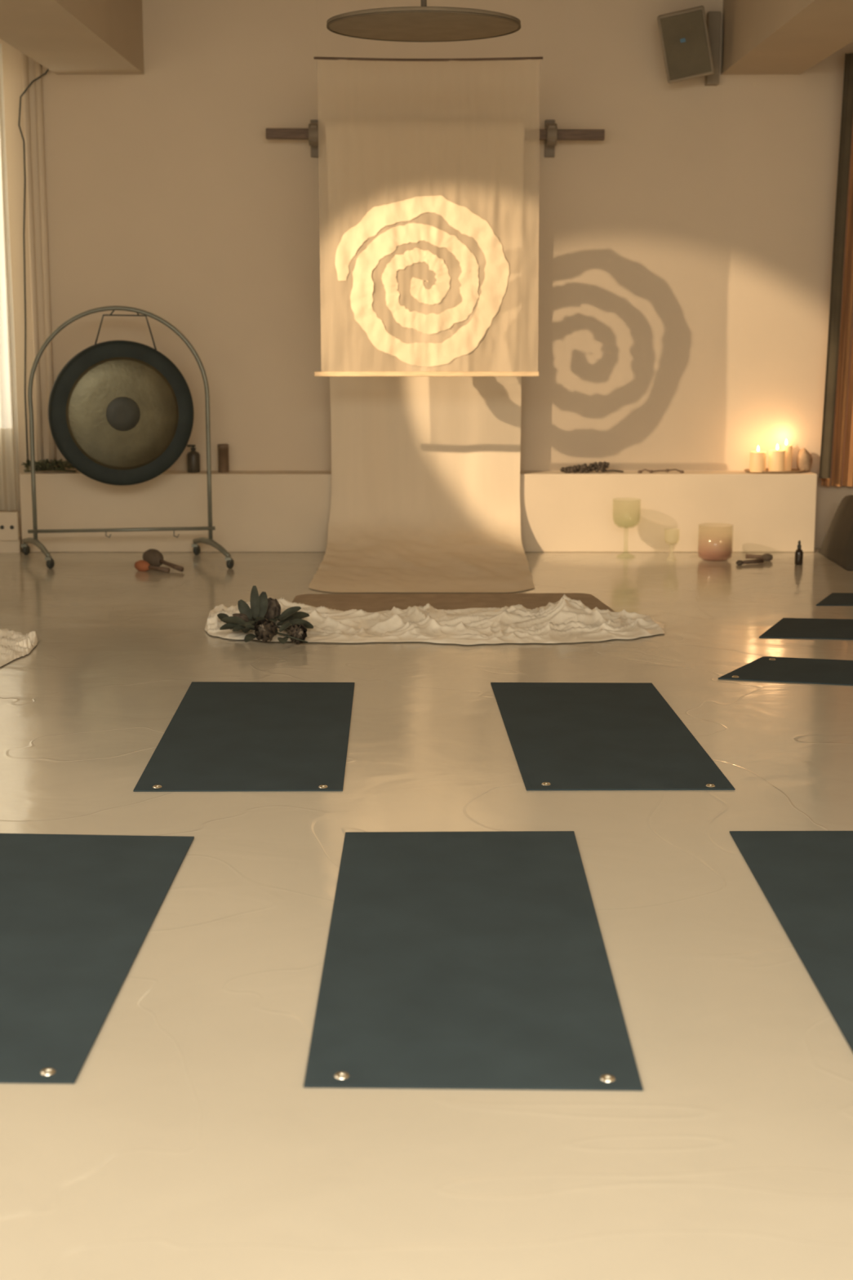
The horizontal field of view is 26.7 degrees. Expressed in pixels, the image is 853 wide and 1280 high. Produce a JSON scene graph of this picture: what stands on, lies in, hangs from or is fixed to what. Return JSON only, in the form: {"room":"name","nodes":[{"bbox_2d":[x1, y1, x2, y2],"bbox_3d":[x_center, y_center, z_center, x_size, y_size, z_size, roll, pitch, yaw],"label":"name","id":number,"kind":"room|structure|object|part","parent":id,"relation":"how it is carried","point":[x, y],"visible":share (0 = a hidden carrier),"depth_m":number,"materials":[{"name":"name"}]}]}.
{"room":"exercise studio","nodes":[
{"label":"exercise studio","id":0,"kind":"room"},
{"bbox_2d":[0,547,852,1279],"bbox_3d":[0.175,0.588,5.336,6.850,0.100,12.680,0,10,0],"label":"floor","id":1,"kind":"structure","parent":0,"point":[189,1141],"depth_m":4.18,"materials":[{"name":"plastic"}]},
{"bbox_2d":[0,628,37,666],"bbox_3d":[-2.057,0.008,8.013,0.643,0.056,0.988,-3,11,-16],"label":"crumpled cloth","id":2,"kind":"object","parent":1,"relation":"on","point":[14,645],"visible":1,"depth_m":7.96,"materials":[{"name":"white fabric"}]},
{"bbox_2d":[0,833,194,1084],"bbox_3d":[-1.015,0.713,4.363,0.694,0.009,1.701,0,10,0],"label":"yoga mat","id":3,"kind":"object","parent":1,"relation":"on","point":[77,911],"visible":1,"depth_m":4.37,"materials":[{"name":"rubber"}]},
{"bbox_2d":[20,306,234,568],"bbox_3d":[-1.812,-1.214,10.652,1.368,1.510,0.651,0,10,0],"label":"stand","id":4,"kind":"object","parent":1,"relation":"on","point":[50,562],"visible":1,"depth_m":10.67,"materials":[{"name":"metal"}]},
{"bbox_2d":[48,310,193,485],"bbox_3d":[-1.804,-1.435,10.620,0.855,1.044,0.141,-3,11,-17],"label":"gong","id":5,"kind":"object","parent":4,"relation":"hanging from","point":[121,412],"visible":1,"depth_m":10.59,"materials":[{"name":"brown metal"}]},
{"bbox_2d":[134,560,169,573],"bbox_3d":[-1.587,-0.420,10.352,0.244,0.068,0.068,8,13,36],"label":"mallet","id":6,"kind":"object","parent":1,"relation":"on","point":[141,565],"visible":1,"depth_m":10.36,"materials":[{"name":"orange fabric"}]},
{"bbox_3d":[-1.547,-0.409,10.338,0.160,0.034,0.030,6,12,31],"label":"handle","id":7,"kind":"part","parent":6,"relation":"part of","materials":[{"name":"brown wood"}]},
{"bbox_2d":[142,548,183,571],"bbox_3d":[-1.545,-0.463,10.482,0.109,0.110,0.401,-7,12,-32],"label":"mallet","id":8,"kind":"object","parent":1,"relation":"on","point":[153,557],"visible":0.91,"depth_m":10.52,"materials":[{"name":"brown fabric"}]},
{"bbox_3d":[-1.492,-0.436,10.440,0.030,0.048,0.266,-8,13,-38],"label":"handle","id":9,"kind":"part","parent":8,"relation":"part of","materials":[{"name":"brown wood"}]},
{"bbox_2d":[133,681,354,791],"bbox_3d":[-0.609,0.322,6.475,0.689,0.009,1.667,0,10,0],"label":"yoga mat","id":10,"kind":"object","parent":1,"relation":"on","point":[222,736],"visible":1,"depth_m":6.30,"materials":[{"name":"rubber"}]},
{"bbox_2d":[18,471,817,551],"bbox_3d":[-0.051,-0.807,11.256,4.938,0.488,0.229,0,10,0],"label":"ledge","id":11,"kind":"object","parent":1,"relation":"on","point":[253,511],"visible":0.77,"depth_m":11.14,"materials":[{"name":"white paint"}]},
{"bbox_2d":[0,511,22,552],"bbox_3d":[-2.831,-0.673,11.172,0.598,0.255,0.104,0,10,0],"label":"electrical outlet","id":12,"kind":"object","parent":11,"relation":"attached to","point":[11,541],"visible":1,"depth_m":11.13,"materials":[{"name":"plastic"}]},
{"bbox_2d":[21,458,75,472],"bbox_3d":[-2.353,-1.090,11.186,0.339,0.089,0.158,0,10,0],"label":"garland","id":13,"kind":"object","parent":11,"relation":"on","point":[48,465],"visible":0.84,"depth_m":11.17},
{"bbox_2d":[186,444,199,472],"bbox_3d":[-1.454,-1.132,11.201,0.080,0.171,0.080,0,10,0],"label":"spray bottle","id":14,"kind":"object","parent":11,"relation":"on","point":[193,456],"visible":1,"depth_m":11.18,"materials":[{"name":"glass"}]},
{"bbox_2d":[217,444,228,472],"bbox_3d":[-1.267,-1.134,11.201,0.068,0.175,0.068,0,10,0],"label":"tube","id":15,"kind":"object","parent":11,"relation":"on","point":[223,449],"visible":1,"depth_m":11.18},
{"bbox_2d":[560,461,623,473],"bbox_3d":[1.029,-1.075,11.160,0.393,0.072,0.081,0,10,0],"label":"herb bundle","id":16,"kind":"object","parent":11,"relation":"on","point":[602,466],"visible":1,"depth_m":11.14,"materials":[{"name":"grey plant"}]},
{"bbox_2d":[637,468,684,473],"bbox_3d":[1.457,-1.049,11.157,0.288,0.029,0.027,0,10,0],"label":"string","id":17,"kind":"object","parent":11,"relation":"on","point":[667,469],"visible":1,"depth_m":11.15,"materials":[{"name":"brown wood"}]},
{"bbox_2d":[744,468,805,473],"bbox_3d":[2.174,-1.055,11.210,0.380,0.016,0.210,0,10,0],"label":"tray","id":18,"kind":"object","parent":11,"relation":"on","point":[793,470],"visible":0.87,"depth_m":11.13,"materials":[{"name":"brown wood"}]},
{"bbox_2d":[749,445,766,472],"bbox_3d":[2.059,-1.126,11.151,0.098,0.164,0.098,0,10,0],"label":"pillar candle","id":19,"kind":"object","parent":18,"relation":"on","point":[757,459],"visible":1,"depth_m":11.12,"materials":[{"name":"wax"}]},
{"bbox_2d":[768,444,785,471],"bbox_3d":[2.176,-1.131,11.145,0.098,0.174,0.098,0,10,0],"label":"pillar candle","id":20,"kind":"object","parent":18,"relation":"on","point":[776,457],"visible":1,"depth_m":11.11,"materials":[{"name":"wax"}]},
{"bbox_2d":[780,439,792,471],"bbox_3d":[2.248,-1.159,11.232,0.075,0.198,0.075,0,10,0],"label":"pillar candle","id":21,"kind":"object","parent":18,"relation":"on","point":[788,448],"visible":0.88,"depth_m":11.20,"materials":[{"name":"wax"}]},
{"bbox_2d":[797,448,812,471],"bbox_3d":[2.367,-1.126,11.233,0.095,0.148,0.090,0,10,0],"label":"salt stone","id":22,"kind":"object","parent":11,"relation":"on","point":[804,458],"visible":1,"depth_m":11.20,"materials":[{"name":"stone"}]},
{"bbox_2d":[204,594,665,644],"bbox_3d":[0.029,-0.125,8.505,2.201,0.138,0.845,1,11,5],"label":"crumpled cloth","id":23,"kind":"object","parent":1,"relation":"on","point":[567,620],"visible":0.86,"depth_m":8.40,"materials":[{"name":"white fabric"}]},
{"bbox_2d":[217,585,313,644],"bbox_3d":[-0.750,-0.126,8.280,0.462,0.220,0.591,0,10,0],"label":"succulent plant","id":24,"kind":"object","parent":23,"relation":"on","point":[263,611],"visible":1,"depth_m":8.26,"materials":[{"name":"green plant"}]},
{"bbox_3d":[-0.618,-0.012,8.085,0.168,0.047,0.089,0,10,0],"label":"stem","id":25,"kind":"part","parent":24,"relation":"part of","materials":[{"name":"green plant"}]},
{"bbox_2d":[292,593,615,612],"bbox_3d":[0.119,-0.170,9.073,1.630,0.026,0.711,0,10,0],"label":"rug","id":26,"kind":"object","parent":1,"relation":"on","point":[368,602],"visible":0.46,"depth_m":9.18,"materials":[{"name":"fabric"}]},
{"bbox_2d":[303,831,643,1090],"bbox_3d":[0.094,0.714,4.355,0.669,0.009,1.750,0,10,0],"label":"yoga mat","id":27,"kind":"object","parent":1,"relation":"on","point":[453,960],"visible":1,"depth_m":4.10,"materials":[{"name":"rubber"}]},
{"bbox_2d":[490,682,735,790],"bbox_3d":[0.618,0.321,6.476,0.715,0.009,1.644,0,10,0],"label":"yoga mat","id":28,"kind":"object","parent":1,"relation":"on","point":[562,735],"visible":1,"depth_m":6.33,"materials":[{"name":"rubber"}]},
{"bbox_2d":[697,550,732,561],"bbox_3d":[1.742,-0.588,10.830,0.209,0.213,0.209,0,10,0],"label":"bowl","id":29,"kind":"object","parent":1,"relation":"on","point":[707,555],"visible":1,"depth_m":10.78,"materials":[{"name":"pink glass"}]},
{"bbox_2d":[736,558,764,564],"bbox_3d":[1.919,-0.464,10.662,0.183,0.035,0.032,-4,11,-22],"label":"mallet","id":30,"kind":"object","parent":1,"relation":"on","point":[758,560],"visible":1,"depth_m":10.65,"materials":[{"name":"brown fabric"}]},
{"bbox_3d":[1.937,-0.468,10.669,0.144,0.029,0.030,-4,11,-22],"label":"handle","id":31,"kind":"part","parent":30,"relation":"part of","materials":[{"name":"brown wood"}]},
{"bbox_2d":[745,553,773,560],"bbox_3d":[2.011,-0.503,10.842,0.167,0.048,0.048,6,12,30],"label":"mallet","id":32,"kind":"object","parent":1,"relation":"on","point":[766,557],"visible":0.98,"depth_m":10.82,"materials":[{"name":"brown fabric"}]},
{"bbox_3d":[1.985,-0.503,10.857,0.107,0.029,0.030,6,12,30],"label":"handle","id":33,"kind":"part","parent":32,"relation":"part of","materials":[{"name":"brown wood"}]},
{"bbox_2d":[718,656,852,685],"bbox_3d":[2.172,0.152,7.393,1.880,0.009,0.518,3,11,14],"label":"yoga mat","id":34,"kind":"object","parent":1,"relation":"on","point":[765,668],"visible":1,"depth_m":7.50,"materials":[{"name":"rubber"}]},
{"bbox_2d":[729,831,852,1052],"bbox_3d":[1.209,0.713,4.361,0.674,0.009,1.751,0,10,0],"label":"yoga mat","id":35,"kind":"object","parent":1,"relation":"on","point":[806,877],"visible":1,"depth_m":4.65,"materials":[{"name":"rubber"}]},
{"bbox_2d":[795,540,803,564],"bbox_3d":[2.211,-0.520,10.652,0.048,0.143,0.048,0,10,0],"label":"dropper bottle","id":36,"kind":"object","parent":1,"relation":"on","point":[798,553],"visible":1,"depth_m":10.64,"materials":[{"name":"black glass"}]},
{"bbox_2d":[759,617,852,639],"bbox_3d":[2.501,-0.041,8.444,1.880,0.004,0.538,1,11,7],"label":"yoga mat","id":37,"kind":"object","parent":1,"relation":"on","point":[786,628],"visible":1,"depth_m":8.49,"materials":[{"name":"rubber"}]},
{"bbox_2d":[816,592,852,605],"bbox_3d":[2.628,-0.209,9.353,1.252,0.004,0.398,0,11,3],"label":"yoga mat","id":38,"kind":"object","parent":1,"relation":"on","point":[834,598],"visible":1,"depth_m":9.32,"materials":[{"name":"rubber"}]},
{"bbox_2d":[818,494,852,570],"bbox_3d":[2.954,-0.671,10.763,1.031,0.393,0.810,0,10,0],"label":"bean bag","id":39,"kind":"object","parent":1,"relation":"on","point":[837,546],"visible":1,"depth_m":10.72,"materials":[{"name":"grey fabric"}]},
{"bbox_2d":[0,0,852,547],"bbox_3d":[0.175,-2.241,11.169,6.650,3.340,0.120,0,10,0],"label":"wall","id":40,"kind":"structure","parent":0,"point":[686,251],"depth_m":11.05,"materials":[{"name":"paint"}]},
{"bbox_2d":[21,52,43,469],"bbox_3d":[-2.427,-2.464,11.036,0.036,2.852,0.036,0,10,0],"label":"pipe","id":41,"kind":"object","parent":40,"relation":"attached to","point":[24,57],"visible":0.9,"depth_m":11.04,"materials":[{"name":"metal"}]},
{"bbox_2d":[17,68,48,466],"bbox_3d":[-2.385,-2.260,11.047,0.239,2.442,0.010,0,10,0],"label":"cable","id":42,"kind":"object","parent":40,"relation":"hanging from","point":[47,69],"visible":0.94,"depth_m":11.03,"materials":[{"name":"rubber"}]},
{"bbox_2d":[34,60,56,471],"bbox_3d":[-2.348,-2.464,11.036,0.040,2.852,0.040,0,10,0],"label":"pipe","id":43,"kind":"object","parent":40,"relation":"attached to","point":[37,69],"visible":0.86,"depth_m":11.02,"materials":[{"name":"metal"}]},
{"bbox_2d":[0,0,143,74],"bbox_3d":[-1.976,-2.637,5.375,0.528,0.452,11.130,0,10,0],"label":"ceiling beam","id":44,"kind":"structure","parent":40,"relation":"attached to","point":[64,37],"depth_m":9.64,"materials":[{"name":"paint"}]},
{"bbox_2d":[265,120,604,157],"bbox_3d":[0.052,-3.036,10.841,2.031,0.220,0.235,0,10,0],"label":"wall bar","id":45,"kind":"object","parent":40,"relation":"attached to","point":[550,134],"visible":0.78,"depth_m":10.75,"materials":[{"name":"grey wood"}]},
{"bbox_2d":[308,376,534,592],"bbox_3d":[-0.024,-1.693,10.212,1.236,2.602,1.761,0,10,0],"label":"cloth","id":46,"kind":"object","parent":45,"relation":"hanging from","point":[425,470],"visible":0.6,"depth_m":10.99,"materials":[{"name":"fabric"}]},
{"bbox_2d":[657,5,720,85],"bbox_3d":[1.557,-3.524,10.670,0.364,0.448,0.462,2,11,10],"label":"loudspeaker","id":47,"kind":"object","parent":40,"relation":"attached to","point":[691,43],"visible":1,"depth_m":10.49,"materials":[{"name":"grey plastic"}]},
{"bbox_2d":[720,0,852,74],"bbox_3d":[2.025,-2.637,5.375,0.478,0.452,11.130,0,10,0],"label":"ceiling beam","id":48,"kind":"structure","parent":40,"relation":"attached to","point":[760,37],"depth_m":9.70,"materials":[{"name":"paint"}]},
{"bbox_2d":[818,53,852,478],"bbox_3d":[2.496,-2.244,10.904,0.125,2.528,0.020,0,10,0],"label":"curtain","id":49,"kind":"structure","parent":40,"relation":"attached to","point":[839,237],"depth_m":10.90,"materials":[{"name":"fabric"}]},
{"bbox_3d":[0.175,-2.794,4.710,6.850,0.100,12.680,0,10,0],"label":"ceiling","id":50,"kind":"structure","parent":0,"visible":0},
{"bbox_2d":[326,0,520,42],"bbox_3d":[-0.013,-3.191,8.562,0.931,0.522,0.931,0,10,0],"label":"ceiling lamp","id":51,"kind":"object","parent":50,"relation":"hanging from","point":[423,24],"visible":1,"depth_m":8.53,"materials":[{"name":"fabric"}]},
{"bbox_3d":[-0.013,-3.205,8.560,0.028,0.494,0.028,0,10,0],"label":"stem","id":52,"kind":"part","parent":51,"relation":"part of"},
{"bbox_2d":[313,0,542,376],"bbox_3d":[0.002,-2.557,9.796,1.253,2.217,0.035,0,10,0],"label":"banner","id":53,"kind":"object","parent":50,"relation":"hanging from","point":[428,169],"visible":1,"depth_m":9.84,"materials":[{"name":"beige fabric"}]},
{"bbox_3d":[-0.593,-3.392,9.644,0.003,0.520,0.003,6,12,29],"label":"hanging cord","id":54,"kind":"part","parent":53,"relation":"part of","materials":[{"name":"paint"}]},
{"bbox_3d":[0.002,-1.480,9.998,1.251,0.026,0.024,0,10,0],"label":"rod","id":55,"kind":"part","parent":53,"relation":"part of","materials":[{"name":"brown wood"}]},
{"bbox_3d":[0.010,-3.135,9.691,1.236,0.023,0.014,0,10,0],"label":"rod","id":56,"kind":"part","parent":53,"relation":"part of","materials":[{"name":"brown wood"}]},
{"bbox_3d":[0.614,-3.392,9.644,0.003,0.520,0.003,6,12,29],"label":"hanging cord","id":57,"kind":"part","parent":53,"relation":"part of","materials":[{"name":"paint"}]},
{"bbox_3d":[3.550,-1.103,5.023,0.100,3.340,12.680,0,10,0],"label":"wall","id":58,"kind":"structure","parent":0,"visible":0},
{"bbox_2d":[821,120,852,486],"bbox_3d":[2.999,-2.236,11.007,1.061,2.589,0.072,0,10,0],"label":"curtain","id":59,"kind":"object","parent":58,"relation":"hanging from","point":[842,464],"visible":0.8,"depth_m":11.13,"materials":[{"name":"fabric"}]},
{"bbox_3d":[-3.200,-1.103,5.023,0.100,3.340,12.680,0,10,0],"label":"wall","id":60,"kind":"structure","parent":0,"visible":0},
{"bbox_2d":[0,43,20,511],"bbox_3d":[-2.820,-2.188,10.995,0.563,2.800,0.048,0,10,0],"label":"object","id":61,"kind":"object","parent":60,"relation":"hanging from","point":[10,497],"visible":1,"depth_m":11.08,"materials":[{"name":"white fabric"}]}
]}

